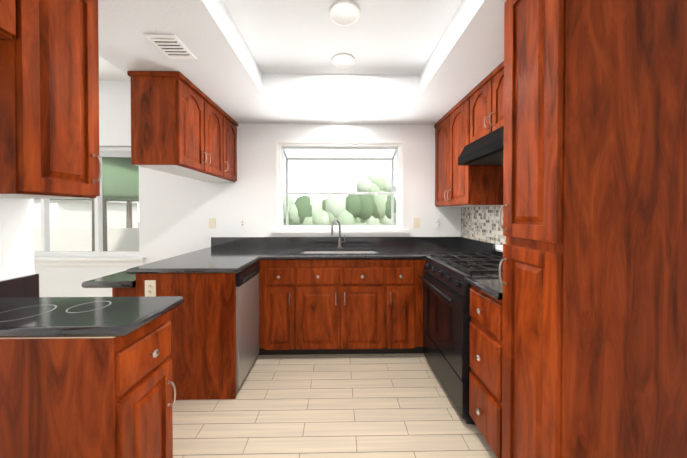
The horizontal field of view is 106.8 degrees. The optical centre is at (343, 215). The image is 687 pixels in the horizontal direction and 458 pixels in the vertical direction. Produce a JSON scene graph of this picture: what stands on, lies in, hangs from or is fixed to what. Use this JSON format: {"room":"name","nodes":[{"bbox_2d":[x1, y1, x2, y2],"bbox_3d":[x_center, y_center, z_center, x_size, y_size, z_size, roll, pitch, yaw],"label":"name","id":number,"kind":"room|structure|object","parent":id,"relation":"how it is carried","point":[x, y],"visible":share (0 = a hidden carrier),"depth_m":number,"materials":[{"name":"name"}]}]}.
{"room":"kitchen","nodes":[
{"label":"kitchen","id":0,"kind":"room"},
{"bbox_2d":[0,197,43,296],"bbox_3d":[-1.421,0.152,-0.232,0.120,2.306,2.748,0,1,-1],"label":"wall","id":1,"kind":"structure","parent":0,"point":[17,257],"depth_m":1.08,"materials":[{"name":"white paint"}]},
{"bbox_2d":[0,0,101,198],"bbox_3d":[-1.206,-0.536,0.572,0.338,0.936,1.120,0,1,-1],"label":"upper cabinet","id":2,"kind":"object","parent":1,"relation":"attached to","point":[49,99],"visible":1,"depth_m":0.94,"materials":[{"name":"brown wood"}]},
{"bbox_2d":[99,56,130,80],"bbox_3d":[-2.904,-1.586,0.572,2.725,0.232,4.500,0,1,-1],"label":"ceiling","id":3,"kind":"structure","parent":0,"point":[108,71],"depth_m":2.68,"materials":[{"name":"white paint"}]},
{"bbox_2d":[44,81,459,296],"bbox_3d":[-1.486,-0.224,2.935,5.945,3.000,0.150,0,1,-1],"label":"wall","id":4,"kind":"structure","parent":0,"point":[177,212],"depth_m":2.86,"materials":[{"name":"white paint"}]},
{"bbox_2d":[34,147,145,265],"bbox_3d":[-2.946,-0.107,2.870,1.463,1.333,0.170,0,1,-1],"label":"dining room window","id":5,"kind":"structure","parent":4,"relation":"in","point":[79,258],"depth_m":2.89,"materials":[{"name":"white"}]},
{"bbox_2d":[127,71,237,181],"bbox_3d":[-1.338,-0.692,2.327,0.384,0.658,1.058,0,1,-1],"label":"upper cabinet","id":6,"kind":"object","parent":4,"relation":"attached to","point":[182,125],"visible":1,"depth_m":1.85,"materials":[{"name":"brown wood"}]},
{"bbox_2d":[209,218,215,227],"bbox_3d":[-1.472,0.088,2.859,0.072,0.116,0.006,0,1,-1],"label":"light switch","id":7,"kind":"object","parent":4,"relation":"attached to","point":[212,222],"visible":1,"depth_m":2.86,"materials":[{"name":"beige plastic"}]},
{"bbox_2d":[240,218,245,227],"bbox_3d":[-1.129,0.088,2.864,0.072,0.116,0.010,0,1,-1],"label":"electrical outlet","id":8,"kind":"object","parent":4,"relation":"attached to","point":[242,222],"visible":1,"depth_m":2.86,"materials":[{"name":"white plastic"}]},
{"bbox_2d":[271,140,408,235],"bbox_3d":[-0.041,-0.305,3.080,1.534,1.075,0.510,0,1,-1],"label":"kitchen window","id":9,"kind":"structure","parent":4,"relation":"in","point":[392,229],"depth_m":2.90,"materials":[{"name":"white"}]},
{"bbox_2d":[413,218,419,227],"bbox_3d":[0.832,0.088,2.896,0.072,0.116,0.014,0,1,-1],"label":"light switch","id":10,"kind":"object","parent":4,"relation":"attached to","point":[416,222],"visible":1,"depth_m":2.90,"materials":[{"name":"beige plastic"}]},
{"bbox_2d":[435,218,440,227],"bbox_3d":[1.076,0.088,2.903,0.072,0.116,0.010,0,1,-1],"label":"electrical outlet","id":11,"kind":"object","parent":4,"relation":"attached to","point":[437,222],"visible":1,"depth_m":2.90,"materials":[{"name":"white plastic"}]},
{"bbox_2d":[98,0,505,124],"bbox_3d":[-0.082,-1.356,0.624,2.920,0.694,4.500,0,1,-1],"label":"ceiling","id":12,"kind":"structure","parent":0,"point":[425,62],"depth_m":1.74,"materials":[{"name":"white paint"}]},
{"bbox_2d":[144,34,196,58],"bbox_3d":[-1.036,-1.011,1.540,0.170,0.012,0.220,0,1,-1],"label":"ceiling vent","id":13,"kind":"object","parent":12,"relation":"in","point":[171,46],"visible":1,"depth_m":1.52,"materials":[{"name":"white metal"}]},
{"bbox_2d":[332,115,349,121],"bbox_3d":[-0.024,-1.023,2.713,0.188,0.010,0.188,0,1,-1],"label":"recessed light","id":14,"kind":"object","parent":12,"relation":"in","point":[340,118],"visible":1,"depth_m":2.69,"materials":[{"name":"white"}]},
{"bbox_2d":[331,53,354,67],"bbox_3d":[-0.001,-1.194,1.977,0.188,0.010,0.188,0,1,-1],"label":"recessed light","id":15,"kind":"object","parent":12,"relation":"in","point":[343,60],"visible":1,"depth_m":1.97,"materials":[{"name":"white"}]},
{"bbox_2d":[329,0,360,25],"bbox_3d":[0.007,-1.190,1.507,0.188,0.010,0.188,0,1,-1],"label":"recessed light","id":16,"kind":"object","parent":12,"relation":"in","point":[344,12],"visible":1,"depth_m":1.50,"materials":[{"name":"white"}]},
{"bbox_2d":[172,353,496,457],"bbox_3d":[-1.444,1.347,0.625,5.945,0.100,4.800,0,1,-1],"label":"floor","id":17,"kind":"structure","parent":0,"point":[347,406],"depth_m":1.64,"materials":[{"name":"tile"}]},
{"bbox_2d":[0,312,175,457],"bbox_3d":[-1.058,0.856,1.013,0.648,0.875,0.281,0,1,-1],"label":"base cabinet","id":18,"kind":"object","parent":17,"relation":"on","point":[85,397],"visible":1,"depth_m":0.87,"materials":[{"name":"brown wood"}]},
{"bbox_2d":[0,274,183,338],"bbox_3d":[-1.050,0.341,0.990,0.664,0.154,0.318,0,1,-1],"label":"countertop","id":19,"kind":"structure","parent":18,"relation":"on","point":[27,311],"depth_m":0.97,"materials":[{"name":"black stone"}]},
{"bbox_2d":[112,288,131,296],"bbox_3d":[-1.517,0.838,2.316,0.180,0.888,1.103,0,1,-1],"label":"base cabinet","id":20,"kind":"object","parent":17,"relation":"on","point":[116,292],"depth_m":1.76,"materials":[{"name":"brown wood"}]},
{"bbox_2d":[81,271,135,287],"bbox_3d":[-1.620,0.468,2.290,0.340,0.045,1.144,0,1,-1],"label":"counter ledge","id":21,"kind":"object","parent":20,"relation":"attached to","point":[123,279],"visible":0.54,"depth_m":1.74,"materials":[{"name":"black stone"}]},
{"bbox_2d":[132,273,235,399],"bbox_3d":[-1.088,0.843,1.786,0.660,0.888,0.027,0,1,-1],"label":"base cabinet","id":22,"kind":"object","parent":17,"relation":"on","point":[202,319],"depth_m":1.77,"materials":[{"name":"brown wood"}]},
{"bbox_2d":[145,280,155,296],"bbox_3d":[-1.333,0.507,1.759,0.072,0.116,0.010,0,1,-1],"label":"outlet","id":23,"kind":"object","parent":22,"relation":"attached to","point":[150,288],"visible":0.94,"depth_m":1.76,"materials":[{"name":"beige plastic"}]},
{"bbox_2d":[236,261,258,387],"bbox_3d":[-1.062,0.843,2.027,0.660,0.882,0.453,0,1,-1],"label":"dishwasher","id":24,"kind":"object","parent":17,"relation":"on","point":[247,315],"visible":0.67,"depth_m":1.95,"materials":[{"name":"silver metal"}]},
{"bbox_2d":[258,260,269,354],"bbox_3d":[-1.053,0.835,2.557,0.796,0.888,0.638,0,1,-1],"label":"base cabinet","id":25,"kind":"object","parent":17,"relation":"on","point":[264,265],"depth_m":2.26,"materials":[{"name":"brown wood"}]},
{"bbox_2d":[270,260,301,354],"bbox_3d":[-0.538,0.835,2.566,0.338,0.888,0.638,0,1,-1],"label":"base cabinet","id":26,"kind":"object","parent":17,"relation":"on","point":[285,275],"depth_m":2.25,"materials":[{"name":"brown wood"}]},
{"bbox_2d":[302,260,393,354],"bbox_3d":[-0.033,0.835,2.575,0.924,0.888,0.638,0,1,-1],"label":"base cabinet","id":27,"kind":"object","parent":17,"relation":"on","point":[306,307],"depth_m":2.26,"materials":[{"name":"brown wood"}]},
{"bbox_2d":[394,260,417,353],"bbox_3d":[0.465,0.835,2.584,0.328,0.888,0.638,0,1,-1],"label":"base cabinet","id":28,"kind":"object","parent":17,"relation":"on","point":[405,271],"depth_m":2.27,"materials":[{"name":"brown wood"}]},
{"bbox_2d":[418,260,425,352],"bbox_3d":[0.959,0.835,2.593,0.764,0.888,0.638,0,1,-1],"label":"base cabinet","id":29,"kind":"object","parent":17,"relation":"on","point":[421,263],"depth_m":2.29,"materials":[{"name":"brown wood"}]},
{"bbox_2d":[126,237,494,273],"bbox_3d":[-0.069,0.422,2.316,2.830,0.340,1.147,0,1,-1],"label":"countertop","id":30,"kind":"structure","parent":29,"relation":"on","point":[229,254],"depth_m":2.56,"materials":[{"name":"black stone"}]},
{"bbox_2d":[331,220,344,247],"bbox_3d":[-0.056,0.199,2.745,0.154,0.305,0.161,0,1,-1],"label":"faucet","id":31,"kind":"object","parent":30,"relation":"on","point":[339,239],"visible":1,"depth_m":2.79,"materials":[{"name":"silver metal"}]},
{"bbox_2d":[418,249,502,424],"bbox_3d":[0.998,0.793,1.898,0.692,0.985,0.724,0,1,-1],"label":"stove","id":32,"kind":"object","parent":17,"relation":"on","point":[446,320],"visible":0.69,"depth_m":1.75,"materials":[{"name":"black metal"}]},
{"bbox_2d":[469,285,502,457],"bbox_3d":[1.039,0.846,1.376,0.648,0.888,0.312,0,1,-1],"label":"drawers","id":33,"kind":"object","parent":17,"relation":"on","point":[485,373],"visible":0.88,"depth_m":1.33,"materials":[{"name":"brown wood"}]},
{"bbox_2d":[463,276,502,299],"bbox_3d":[1.041,0.330,1.371,0.645,0.140,0.312,0,1,-1],"label":"countertop","id":34,"kind":"structure","parent":33,"relation":"on","point":[492,286],"depth_m":1.36,"materials":[{"name":"black stone"}]},
{"bbox_2d":[499,0,686,457],"bbox_3d":[1.042,0.142,1.054,0.654,2.302,0.312,0,1,-1],"label":"pantry cabinet","id":35,"kind":"object","parent":17,"relation":"on","point":[594,327],"visible":1,"depth_m":0.90,"materials":[{"name":"brown wood"}]},
{"bbox_2d":[460,207,502,250],"bbox_3d":[1.452,-0.203,0.662,0.150,3.000,4.440,0,1,-1],"label":"wall","id":36,"kind":"structure","parent":0,"point":[499,247],"depth_m":2.25,"materials":[{"name":"white paint"}]},
{"bbox_2d":[434,93,502,206],"bbox_3d":[1.194,-0.557,2.520,0.298,0.932,0.766,0,1,-1],"label":"upper cabinet","id":37,"kind":"object","parent":36,"relation":"attached to","point":[456,185],"depth_m":2.31,"materials":[{"name":"brown wood"}]},
{"bbox_2d":[461,205,505,244],"bbox_3d":[1.349,0.073,2.055,0.008,0.359,1.673,0,1,-1],"label":"mosaic tiles","id":38,"kind":"structure","parent":36,"relation":"attached to","point":[480,223],"depth_m":2.44,"materials":[{"name":"tile"}]},
{"bbox_2d":[470,61,503,142],"bbox_3d":[1.206,-0.797,1.797,0.298,0.438,0.666,0,1,-1],"label":"upper cabinet","id":39,"kind":"object","parent":36,"relation":"attached to","point":[474,114],"depth_m":1.86,"materials":[{"name":"brown wood"}]},
{"bbox_2d":[458,126,503,165],"bbox_3d":[1.154,-0.492,1.773,0.383,0.166,0.718,0,1,-1],"label":"range hood","id":40,"kind":"object","parent":39,"relation":"attached to","point":[487,149],"visible":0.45,"depth_m":1.82,"materials":[{"name":"black metal"}]},
{"label":"outside","id":41,"kind":"structure","parent":0,"visible":0},
{"bbox_3d":[-0.605,1.511,36.529,80.000,0.100,66.940,0,1,-1],"label":"ground","id":42,"kind":"structure","parent":41,"visible":0},
{"bbox_2d":[34,228,138,250],"bbox_3d":[-0.170,1.141,12.038,60.000,1.100,0.080,0,1,-1],"label":"fence","id":43,"kind":"object","parent":42,"relation":"on","point":[85,236],"depth_m":11.79,"materials":[{"name":"beige"}]},
{"bbox_2d":[34,199,138,227],"bbox_3d":[-24.334,-0.734,21.053,9.800,4.680,7.600,0,1,-1],"label":"house","id":44,"kind":"structure","parent":42,"relation":"on","point":[86,207],"depth_m":19.12,"materials":[{"name":"white paint"}]},
{"bbox_2d":[50,157,138,250],"bbox_3d":[-6.507,-3.054,6.845,4.655,9.585,4.727,0,1,-1],"label":"tree","id":45,"kind":"object","parent":42,"relation":"on","point":[111,195],"depth_m":6.15,"materials":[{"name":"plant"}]},
{"bbox_2d":[107,201,134,227],"bbox_3d":[-13.171,-1.098,15.540,3.744,5.511,3.222,0,1,-1],"label":"tree","id":46,"kind":"object","parent":42,"relation":"on","point":[128,215],"depth_m":15.66,"materials":[{"name":"brown plant"}]},
{"bbox_2d":[283,190,395,225],"bbox_3d":[0.602,-0.064,18.030,14.243,3.397,2.166,0,1,-1],"label":"hedge","id":47,"kind":"object","parent":42,"relation":"on","point":[363,210],"depth_m":17.26,"materials":[{"name":"green plant"}]},
{"bbox_2d":[356,173,390,191],"bbox_3d":[2.695,-0.995,22.054,3.273,5.182,3.313,0,1,-1],"label":"tree","id":48,"kind":"object","parent":42,"relation":"on","point":[376,182],"depth_m":21.02,"materials":[{"name":"green plant"}]}
]}

